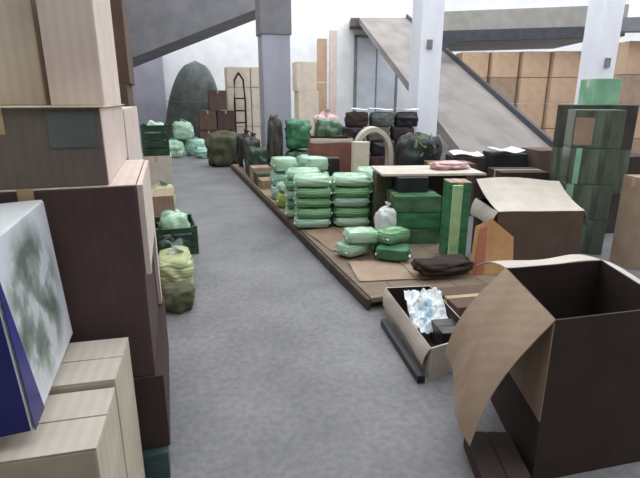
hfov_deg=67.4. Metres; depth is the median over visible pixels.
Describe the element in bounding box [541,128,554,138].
carton
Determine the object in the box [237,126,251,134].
carton
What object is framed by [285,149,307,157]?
bag
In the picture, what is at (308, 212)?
pack
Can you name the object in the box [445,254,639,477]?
carton
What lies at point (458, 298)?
carton
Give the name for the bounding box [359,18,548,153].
ramp
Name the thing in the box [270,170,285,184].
pack
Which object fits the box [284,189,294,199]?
pack
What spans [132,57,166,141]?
wall partition
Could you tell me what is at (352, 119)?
bundle
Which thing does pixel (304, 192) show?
pack
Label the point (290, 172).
pack
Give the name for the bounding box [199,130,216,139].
carton
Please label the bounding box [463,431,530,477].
carton
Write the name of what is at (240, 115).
carton
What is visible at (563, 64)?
carton
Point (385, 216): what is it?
bag
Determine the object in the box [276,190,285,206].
pack
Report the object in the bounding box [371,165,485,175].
board
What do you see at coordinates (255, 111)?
carton
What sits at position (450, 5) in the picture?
upstand
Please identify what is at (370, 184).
pack
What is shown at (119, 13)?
carton
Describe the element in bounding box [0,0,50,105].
carton
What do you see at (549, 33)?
beam
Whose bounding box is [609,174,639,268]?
carton
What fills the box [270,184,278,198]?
pack
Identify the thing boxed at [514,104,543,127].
carton
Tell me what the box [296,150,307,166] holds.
bag
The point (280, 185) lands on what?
pack
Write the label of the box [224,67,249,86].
carton
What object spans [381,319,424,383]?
strip
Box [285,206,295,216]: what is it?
pack
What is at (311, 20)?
wall
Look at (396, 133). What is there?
bundle
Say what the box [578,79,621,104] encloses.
carton
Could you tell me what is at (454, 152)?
paper sheet
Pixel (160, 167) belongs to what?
carton
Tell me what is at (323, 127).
bag
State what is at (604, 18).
column
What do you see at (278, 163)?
pack
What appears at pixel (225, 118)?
carton
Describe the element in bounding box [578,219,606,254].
carton
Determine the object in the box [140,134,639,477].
floor
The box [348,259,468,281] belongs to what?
cardboard sheet
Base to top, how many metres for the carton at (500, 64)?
0.716 m
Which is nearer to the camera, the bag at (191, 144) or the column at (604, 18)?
the column at (604, 18)
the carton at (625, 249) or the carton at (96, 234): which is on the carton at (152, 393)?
the carton at (96, 234)
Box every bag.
[145,120,165,148]
[151,180,176,206]
[158,209,191,241]
[158,233,184,251]
[158,245,195,286]
[161,281,194,313]
[169,137,184,157]
[172,118,193,138]
[184,136,204,155]
[194,144,206,157]
[205,130,238,165]
[236,129,250,166]
[244,132,259,172]
[246,146,268,176]
[284,118,311,148]
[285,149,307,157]
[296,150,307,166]
[312,108,337,135]
[314,118,342,135]
[374,201,396,228]
[394,132,441,165]
[429,160,470,169]
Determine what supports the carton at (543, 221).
on the floor
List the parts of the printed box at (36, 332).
blue panel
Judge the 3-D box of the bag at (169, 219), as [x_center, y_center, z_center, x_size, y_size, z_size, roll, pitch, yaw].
[-1.567,-0.111,5.178,0.346,0.403,0.502,-5,17,-17]
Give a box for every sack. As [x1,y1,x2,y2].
[267,114,282,169]
[410,254,474,276]
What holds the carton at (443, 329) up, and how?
in the cardboard tray
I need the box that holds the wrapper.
[404,287,447,333]
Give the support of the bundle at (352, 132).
on the bundle
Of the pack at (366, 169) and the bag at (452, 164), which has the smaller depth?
the bag at (452, 164)
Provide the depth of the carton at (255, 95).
16.76 m
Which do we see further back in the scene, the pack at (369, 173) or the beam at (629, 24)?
the beam at (629, 24)
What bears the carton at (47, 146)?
on the carton at (96, 234)
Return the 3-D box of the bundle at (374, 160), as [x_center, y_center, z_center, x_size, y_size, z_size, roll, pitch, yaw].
[1.121,-1.368,9.282,0.447,0.564,0.451,0,16,0]
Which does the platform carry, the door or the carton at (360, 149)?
the carton at (360, 149)
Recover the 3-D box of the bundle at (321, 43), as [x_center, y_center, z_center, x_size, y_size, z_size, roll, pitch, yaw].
[0.053,-4.960,16.411,0.348,3.500,0.129,-5,17,-17]
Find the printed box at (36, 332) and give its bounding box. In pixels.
[0,200,72,437]
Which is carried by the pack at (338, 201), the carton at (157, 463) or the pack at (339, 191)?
the pack at (339, 191)
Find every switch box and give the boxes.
[427,39,432,48]
[604,58,610,66]
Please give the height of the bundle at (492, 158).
0.800 m
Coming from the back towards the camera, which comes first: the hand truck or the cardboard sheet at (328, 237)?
the hand truck
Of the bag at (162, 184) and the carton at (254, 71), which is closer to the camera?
the bag at (162, 184)
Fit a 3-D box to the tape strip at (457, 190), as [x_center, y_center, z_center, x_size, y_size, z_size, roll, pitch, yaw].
[1.212,-0.120,4.314,0.085,0.730,0.040,0,16,-1]
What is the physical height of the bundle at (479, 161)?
0.740 m
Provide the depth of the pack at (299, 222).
5.55 m
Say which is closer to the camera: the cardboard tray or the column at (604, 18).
the cardboard tray
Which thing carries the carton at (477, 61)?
on the carton
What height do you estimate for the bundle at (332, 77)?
3.750 m
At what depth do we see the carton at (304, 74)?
15.87 m
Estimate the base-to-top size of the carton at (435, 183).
0.666 m
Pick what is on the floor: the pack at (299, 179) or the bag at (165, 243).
the bag at (165, 243)
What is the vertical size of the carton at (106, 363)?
0.695 m
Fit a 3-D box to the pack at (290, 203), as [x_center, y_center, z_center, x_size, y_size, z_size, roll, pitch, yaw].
[-0.238,-0.498,6.226,0.455,0.112,0.507,-1,16,-6]
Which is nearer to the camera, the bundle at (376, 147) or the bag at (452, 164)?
the bag at (452, 164)
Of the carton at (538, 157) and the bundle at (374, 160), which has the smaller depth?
the carton at (538, 157)
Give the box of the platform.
[231,164,497,309]
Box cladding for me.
[255,0,291,36]
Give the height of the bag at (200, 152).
0.391 m
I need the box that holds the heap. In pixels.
[166,61,216,144]
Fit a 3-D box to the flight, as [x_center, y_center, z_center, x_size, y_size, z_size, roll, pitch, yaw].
[-3.592,-6.718,13.299,4.202,3.687,1.295,0,16,0]
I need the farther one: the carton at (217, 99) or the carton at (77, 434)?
the carton at (217, 99)
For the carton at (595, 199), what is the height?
0.356 m
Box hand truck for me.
[233,72,246,134]
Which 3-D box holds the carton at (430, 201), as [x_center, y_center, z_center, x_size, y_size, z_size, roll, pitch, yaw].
[0.993,-0.417,5.131,0.483,0.166,0.450,-1,16,-3]
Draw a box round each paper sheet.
[449,150,483,156]
[488,146,524,152]
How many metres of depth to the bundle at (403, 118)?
8.84 m
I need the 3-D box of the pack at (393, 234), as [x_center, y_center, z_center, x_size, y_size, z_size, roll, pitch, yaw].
[0.688,-0.046,4.611,0.329,0.113,0.242,-14,21,-39]
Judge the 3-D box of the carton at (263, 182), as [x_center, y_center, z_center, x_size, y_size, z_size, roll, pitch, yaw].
[-0.862,-0.954,8.219,0.340,0.160,0.400,-5,17,-17]
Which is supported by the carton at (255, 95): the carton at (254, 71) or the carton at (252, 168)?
the carton at (254, 71)
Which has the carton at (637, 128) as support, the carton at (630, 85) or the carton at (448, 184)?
the carton at (630, 85)
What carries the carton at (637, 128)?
on the carton at (636, 141)
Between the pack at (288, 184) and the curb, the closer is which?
the pack at (288, 184)
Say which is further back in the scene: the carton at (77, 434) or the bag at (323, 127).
the bag at (323, 127)
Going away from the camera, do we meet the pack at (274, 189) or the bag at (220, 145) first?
the pack at (274, 189)
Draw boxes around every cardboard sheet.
[136,160,161,303]
[257,187,278,206]
[304,226,362,250]
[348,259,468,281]
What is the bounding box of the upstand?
[444,0,628,10]
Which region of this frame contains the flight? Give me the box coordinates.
[126,0,254,66]
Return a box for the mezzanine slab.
[447,39,582,51]
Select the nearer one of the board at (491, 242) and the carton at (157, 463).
the carton at (157, 463)
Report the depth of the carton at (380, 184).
5.41 m
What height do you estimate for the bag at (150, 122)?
0.526 m
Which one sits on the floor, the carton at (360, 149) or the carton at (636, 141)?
the carton at (636, 141)
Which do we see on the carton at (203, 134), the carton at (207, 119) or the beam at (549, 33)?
the carton at (207, 119)
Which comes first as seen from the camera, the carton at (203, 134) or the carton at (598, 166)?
the carton at (598, 166)
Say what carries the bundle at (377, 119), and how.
on the bundle at (374, 136)
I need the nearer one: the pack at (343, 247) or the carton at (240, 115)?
the pack at (343, 247)
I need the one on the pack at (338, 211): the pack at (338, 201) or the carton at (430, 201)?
the pack at (338, 201)
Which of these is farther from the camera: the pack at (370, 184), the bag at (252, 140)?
the bag at (252, 140)
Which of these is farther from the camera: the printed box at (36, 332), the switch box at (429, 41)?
the switch box at (429, 41)
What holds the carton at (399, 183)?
on the carton at (430, 201)
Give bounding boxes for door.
[353,35,397,134]
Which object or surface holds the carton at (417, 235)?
on the platform
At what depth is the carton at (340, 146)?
8.23 m
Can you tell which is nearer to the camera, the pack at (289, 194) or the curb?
the pack at (289, 194)
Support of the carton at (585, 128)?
on the carton at (598, 166)
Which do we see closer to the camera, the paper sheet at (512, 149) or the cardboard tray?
the cardboard tray
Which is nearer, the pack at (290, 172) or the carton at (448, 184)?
the carton at (448, 184)
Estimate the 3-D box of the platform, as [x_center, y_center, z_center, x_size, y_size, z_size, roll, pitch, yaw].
[-0.245,-0.655,7.654,1.307,0.100,8.300,-5,17,-17]
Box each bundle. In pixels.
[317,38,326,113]
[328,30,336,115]
[341,126,364,140]
[344,111,368,126]
[366,126,389,140]
[369,111,392,126]
[369,141,392,154]
[369,154,384,165]
[389,126,414,140]
[393,111,417,126]
[445,154,484,200]
[482,151,527,197]
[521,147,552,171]
[627,153,639,174]
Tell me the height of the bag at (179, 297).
0.191 m
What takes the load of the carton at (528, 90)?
on the carton at (534, 112)
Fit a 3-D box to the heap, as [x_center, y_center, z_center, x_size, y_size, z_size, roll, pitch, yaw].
[-4.673,-4.943,17.428,2.163,2.900,1.525,0,16,0]
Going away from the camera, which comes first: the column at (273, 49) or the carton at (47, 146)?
the carton at (47, 146)
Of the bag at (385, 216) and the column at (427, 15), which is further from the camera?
the column at (427, 15)
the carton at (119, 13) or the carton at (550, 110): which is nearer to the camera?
the carton at (119, 13)
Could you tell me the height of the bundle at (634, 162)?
0.800 m
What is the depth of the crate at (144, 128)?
7.50 m
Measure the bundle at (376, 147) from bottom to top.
0.277 m
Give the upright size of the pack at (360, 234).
0.115 m
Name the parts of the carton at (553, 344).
panel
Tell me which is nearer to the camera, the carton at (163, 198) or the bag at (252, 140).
the carton at (163, 198)
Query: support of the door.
in the wall at (311, 20)
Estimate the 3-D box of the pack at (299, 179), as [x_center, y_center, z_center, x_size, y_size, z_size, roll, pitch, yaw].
[-0.096,-0.702,5.645,0.454,0.113,0.507,-1,16,-3]
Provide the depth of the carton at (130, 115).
3.17 m
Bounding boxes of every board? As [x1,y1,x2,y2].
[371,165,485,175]
[468,219,513,274]
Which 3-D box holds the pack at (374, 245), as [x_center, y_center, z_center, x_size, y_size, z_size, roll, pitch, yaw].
[0.655,0.039,4.776,0.331,0.121,0.242,-3,16,-11]
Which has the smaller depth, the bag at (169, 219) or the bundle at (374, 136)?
the bag at (169, 219)
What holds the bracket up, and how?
attached to the beam at (549, 33)
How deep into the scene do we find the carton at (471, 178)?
6.58 m
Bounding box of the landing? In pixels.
[349,18,362,29]
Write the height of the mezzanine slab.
0.300 m
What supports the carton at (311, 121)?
on the floor
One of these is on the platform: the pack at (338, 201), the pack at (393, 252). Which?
the pack at (393, 252)
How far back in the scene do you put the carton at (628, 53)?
10.65 m
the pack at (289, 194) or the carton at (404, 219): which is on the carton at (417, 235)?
the carton at (404, 219)
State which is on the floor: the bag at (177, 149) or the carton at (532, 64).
the bag at (177, 149)
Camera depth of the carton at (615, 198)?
5.74 m
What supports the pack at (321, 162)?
on the pack
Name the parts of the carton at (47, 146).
panel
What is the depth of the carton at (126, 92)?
4.49 m
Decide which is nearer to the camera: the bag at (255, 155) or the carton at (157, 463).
the carton at (157, 463)
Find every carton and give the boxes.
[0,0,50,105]
[0,104,127,189]
[0,159,157,377]
[0,387,126,477]
[36,0,120,105]
[48,337,144,477]
[110,0,134,85]
[119,83,133,105]
[122,106,141,159]
[133,295,169,449]
[142,152,173,186]
[142,445,170,477]
[151,188,174,223]
[198,110,216,129]
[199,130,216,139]
[207,90,226,109]
[215,110,234,129]
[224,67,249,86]
[225,87,250,106]
[227,107,251,125]
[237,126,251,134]
[248,67,258,87]
[249,165,270,181]
[250,88,259,106]
[251,107,260,125]
[251,126,260,144]
[253,170,270,185]
[258,177,271,189]
[292,62,316,90]
[294,91,318,119]
[308,136,353,171]
[310,120,313,134]
[322,156,339,175]
[351,141,369,171]
[371,171,391,228]
[387,189,441,211]
[392,176,428,191]
[396,212,440,227]
[403,228,438,243]
[424,160,475,215]
[427,176,465,228]
[430,318,456,345]
[437,284,487,316]
[439,178,471,255]
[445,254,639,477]
[456,52,488,77]
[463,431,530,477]
[470,177,586,259]
[485,167,549,197]
[487,52,519,77]
[487,78,516,102]
[514,78,547,102]
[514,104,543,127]
[517,51,550,77]
[541,104,573,127]
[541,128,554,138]
[545,78,577,102]
[546,51,581,77]
[549,146,630,191]
[553,105,638,149]
[559,144,619,184]
[559,178,612,219]
[564,109,626,148]
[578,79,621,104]
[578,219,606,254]
[605,192,620,232]
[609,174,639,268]
[613,75,639,106]
[614,41,639,74]
[629,138,639,153]
[634,107,639,137]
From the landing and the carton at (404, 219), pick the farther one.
the landing
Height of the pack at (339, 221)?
0.113 m
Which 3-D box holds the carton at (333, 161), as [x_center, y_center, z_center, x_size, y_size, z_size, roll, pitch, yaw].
[0.045,-1.055,7.850,0.520,0.560,0.340,-1,16,-3]
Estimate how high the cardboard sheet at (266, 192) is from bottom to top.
0.025 m
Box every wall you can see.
[162,0,485,130]
[486,0,639,103]
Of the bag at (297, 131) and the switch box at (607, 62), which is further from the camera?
the bag at (297, 131)
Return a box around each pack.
[270,156,297,171]
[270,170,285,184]
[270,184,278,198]
[276,181,285,191]
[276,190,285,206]
[283,177,295,189]
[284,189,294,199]
[284,197,294,207]
[285,167,320,179]
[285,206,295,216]
[292,173,330,186]
[293,186,331,197]
[293,194,331,207]
[294,205,331,217]
[294,215,330,227]
[298,156,328,170]
[331,172,370,186]
[331,183,370,196]
[331,193,369,206]
[331,203,370,216]
[332,212,370,226]
[334,240,371,256]
[342,226,377,242]
[356,166,374,174]
[368,172,372,182]
[368,183,393,193]
[371,241,402,251]
[375,225,409,244]
[375,243,410,260]
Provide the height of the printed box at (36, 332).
0.529 m
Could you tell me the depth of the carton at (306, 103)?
16.14 m
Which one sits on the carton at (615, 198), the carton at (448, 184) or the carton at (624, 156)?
the carton at (624, 156)
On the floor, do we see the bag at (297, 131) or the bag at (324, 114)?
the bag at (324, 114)
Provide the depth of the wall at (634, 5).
16.56 m
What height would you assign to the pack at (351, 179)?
0.113 m
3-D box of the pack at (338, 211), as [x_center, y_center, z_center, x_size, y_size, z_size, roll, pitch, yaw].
[0.368,-0.373,5.793,0.455,0.112,0.507,-1,16,-2]
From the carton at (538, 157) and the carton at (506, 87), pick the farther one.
the carton at (506, 87)
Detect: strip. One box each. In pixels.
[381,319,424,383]
[447,185,462,253]
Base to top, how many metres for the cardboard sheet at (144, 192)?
0.775 m
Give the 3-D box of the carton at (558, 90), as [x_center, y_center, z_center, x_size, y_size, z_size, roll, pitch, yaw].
[7.160,-4.458,14.430,0.803,0.716,0.600,-1,16,-3]
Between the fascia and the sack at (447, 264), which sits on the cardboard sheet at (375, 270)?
the sack at (447, 264)
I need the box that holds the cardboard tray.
[383,285,459,378]
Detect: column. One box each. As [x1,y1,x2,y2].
[258,33,290,155]
[408,0,444,135]
[574,0,625,104]
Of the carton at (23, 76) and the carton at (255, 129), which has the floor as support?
the carton at (255, 129)
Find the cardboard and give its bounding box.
[354,126,392,165]
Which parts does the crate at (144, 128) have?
corner post, corner post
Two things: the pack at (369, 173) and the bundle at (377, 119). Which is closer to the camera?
the pack at (369, 173)
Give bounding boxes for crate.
[140,123,169,155]
[154,214,198,253]
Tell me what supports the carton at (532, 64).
on the carton at (528, 90)
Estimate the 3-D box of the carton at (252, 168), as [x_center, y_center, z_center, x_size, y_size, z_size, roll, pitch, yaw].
[-1.122,-1.236,9.013,0.340,0.260,0.400,-5,17,-17]
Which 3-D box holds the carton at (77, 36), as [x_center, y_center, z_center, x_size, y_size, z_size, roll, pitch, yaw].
[-0.989,-0.819,2.016,0.180,0.491,0.723,-5,17,-17]
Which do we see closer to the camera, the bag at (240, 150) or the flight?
the bag at (240, 150)
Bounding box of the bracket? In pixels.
[442,39,459,49]
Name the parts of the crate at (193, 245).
corner post, corner post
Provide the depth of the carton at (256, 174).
8.48 m
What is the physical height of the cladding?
3.740 m
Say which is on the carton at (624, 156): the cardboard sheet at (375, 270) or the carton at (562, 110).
the carton at (562, 110)
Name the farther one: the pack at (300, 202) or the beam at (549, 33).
the beam at (549, 33)
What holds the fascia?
attached to the mezzanine slab
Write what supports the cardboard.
on the floor
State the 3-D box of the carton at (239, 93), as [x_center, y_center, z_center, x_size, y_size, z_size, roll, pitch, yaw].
[-2.889,-4.995,16.913,0.793,0.646,0.700,-5,17,-17]
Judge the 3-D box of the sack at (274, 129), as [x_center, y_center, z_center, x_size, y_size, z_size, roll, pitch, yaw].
[-0.915,-1.888,9.787,0.331,1.282,0.368,-5,17,-17]
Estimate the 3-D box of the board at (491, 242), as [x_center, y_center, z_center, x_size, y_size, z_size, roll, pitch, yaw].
[1.481,0.065,4.149,0.410,0.463,0.145,-1,16,-3]
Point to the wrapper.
(424, 306)
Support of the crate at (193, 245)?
on the floor
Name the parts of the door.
rail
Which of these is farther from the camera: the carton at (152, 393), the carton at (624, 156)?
the carton at (624, 156)
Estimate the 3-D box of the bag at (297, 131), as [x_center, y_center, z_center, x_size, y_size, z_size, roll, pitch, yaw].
[-0.439,-2.149,9.756,0.540,0.602,0.503,-5,17,-17]
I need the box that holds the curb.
[406,14,552,146]
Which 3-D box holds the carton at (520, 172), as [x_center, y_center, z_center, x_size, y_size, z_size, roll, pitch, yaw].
[2.570,-0.574,6.329,0.603,0.681,0.500,-1,16,-2]
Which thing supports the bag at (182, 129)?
on the bag at (177, 149)
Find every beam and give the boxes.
[442,26,624,41]
[621,17,639,32]
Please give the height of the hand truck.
2.440 m
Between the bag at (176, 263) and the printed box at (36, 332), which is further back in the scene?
the bag at (176, 263)
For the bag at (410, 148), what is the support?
on the floor
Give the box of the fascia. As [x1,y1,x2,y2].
[443,4,628,30]

